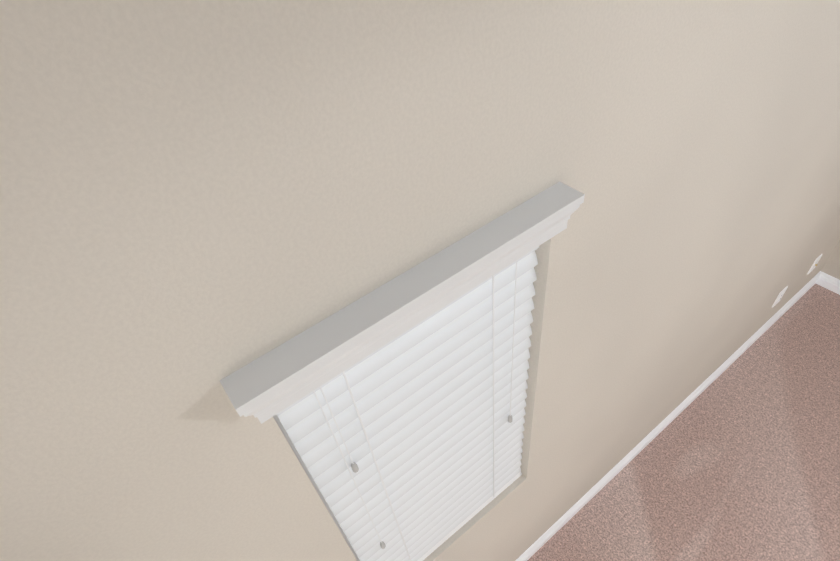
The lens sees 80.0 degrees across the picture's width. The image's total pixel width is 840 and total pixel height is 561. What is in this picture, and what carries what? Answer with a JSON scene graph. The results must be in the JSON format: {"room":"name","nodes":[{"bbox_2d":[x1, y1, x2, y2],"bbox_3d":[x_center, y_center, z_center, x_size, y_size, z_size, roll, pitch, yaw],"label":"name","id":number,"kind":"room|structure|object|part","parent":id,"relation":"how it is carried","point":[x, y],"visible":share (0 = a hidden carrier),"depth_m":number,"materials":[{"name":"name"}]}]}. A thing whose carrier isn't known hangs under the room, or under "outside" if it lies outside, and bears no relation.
{"room":"empty bedroom","nodes":[
{"label":"empty bedroom","id":0,"kind":"room"},
{"bbox_2d":[0,0,839,560],"bbox_3d":[0.497,0.184,1.554,5.300,2.740,0.150,-31,48,-22],"label":"wall","id":1,"kind":"structure","parent":0,"point":[200,200],"depth_m":0.66,"materials":[{"name":"paint"}]},
{"bbox_2d":[220,182,584,423],"bbox_3d":[0.014,0.018,0.781,0.642,0.074,0.056,-31,48,-22],"label":"window valance","id":2,"kind":"object","parent":1,"relation":"attached to","point":[272,383],"visible":1,"depth_m":0.73,"materials":[{"name":"white wood"}]},
{"bbox_2d":[273,246,538,560],"bbox_3d":[0.017,0.361,1.249,0.600,1.179,0.134,-31,48,-22],"label":"window blind","id":3,"kind":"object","parent":1,"relation":"in","point":[422,392],"depth_m":1.10,"materials":[{"name":"white plastic"}]},
{"bbox_3d":[0.104,0.783,1.605,0.586,0.051,0.036,-31,48,-22],"label":"left window blind bottom rail","id":4,"kind":"part","parent":3,"relation":"part of","materials":[{"name":"white plastic"}]},
{"bbox_2d":[516,271,823,560],"bbox_3d":[1.188,0.867,2.658,3.731,0.093,0.016,-31,48,-22],"label":"baseboard","id":5,"kind":"structure","parent":1,"relation":"attached to","point":[635,451],"depth_m":2.69,"materials":[{"name":"white wood"}]},
{"bbox_2d":[772,286,787,306],"bbox_3d":[2.073,0.096,2.881,0.082,0.122,0.009,-31,48,-22],"label":"electrical outlet","id":6,"kind":"object","parent":1,"relation":"attached to","point":[780,295],"visible":1,"depth_m":2.86,"materials":[{"name":"white plastic"}]},
{"bbox_2d":[807,254,821,273],"bbox_3d":[2.393,-0.095,3.027,0.078,0.122,0.016,-31,48,-22],"label":"electrical outlet","id":7,"kind":"object","parent":1,"relation":"attached to","point":[814,264],"visible":1,"depth_m":3.02,"materials":[{"name":"white plastic"}]},
{"bbox_2d":[527,283,839,560],"bbox_3d":[1.544,2.062,1.530,5.450,0.120,3.358,-31,48,-22],"label":"floor","id":8,"kind":"structure","parent":0,"point":[738,459],"depth_m":2.55,"materials":[{"name":"carpet"}]},
{"bbox_2d":[821,240,839,279],"bbox_3d":[3.503,-0.226,1.527,0.150,2.740,3.058,-31,48,-22],"label":"wall","id":9,"kind":"structure","parent":0,"point":[831,266],"depth_m":3.24,"materials":[{"name":"paint"}]},
{"bbox_2d":[817,273,839,294],"bbox_3d":[3.575,0.758,2.413,0.016,0.093,3.000,-31,48,-22],"label":"baseboard","id":10,"kind":"structure","parent":9,"relation":"attached to","point":[825,280],"depth_m":3.30,"materials":[{"name":"white wood"}]},
{"bbox_3d":[-0.012,-0.015,0.829,0.590,0.042,0.052,-31,48,-22],"label":"blind headrail","id":11,"kind":"object","parent":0,"visible":0},
{"bbox_2d":[342,371,410,560],"bbox_3d":[-0.086,0.474,1.163,0.008,1.114,0.034,-31,48,-22],"label":"blind cord","id":12,"kind":"object","parent":11,"relation":"hanging from","point":[352,397],"depth_m":1.02,"materials":[{"name":"white fabric"}]},
{"bbox_2d":[313,260,516,548],"bbox_3d":[0.042,0.297,1.105,0.461,0.807,0.012,-31,48,-22],"label":"pulls","id":13,"kind":"object","parent":11,"relation":"hanging from","point":[354,466],"visible":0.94,"depth_m":1.00,"materials":[{"name":"white"}]},
{"bbox_2d":[492,275,494,496],"bbox_3d":[0.181,0.313,1.288,0.008,1.114,0.034,-31,48,-22],"label":"blind cord","id":14,"kind":"object","parent":11,"relation":"hanging from","point":[493,275],"depth_m":1.25,"materials":[{"name":"white fabric"}]}
]}

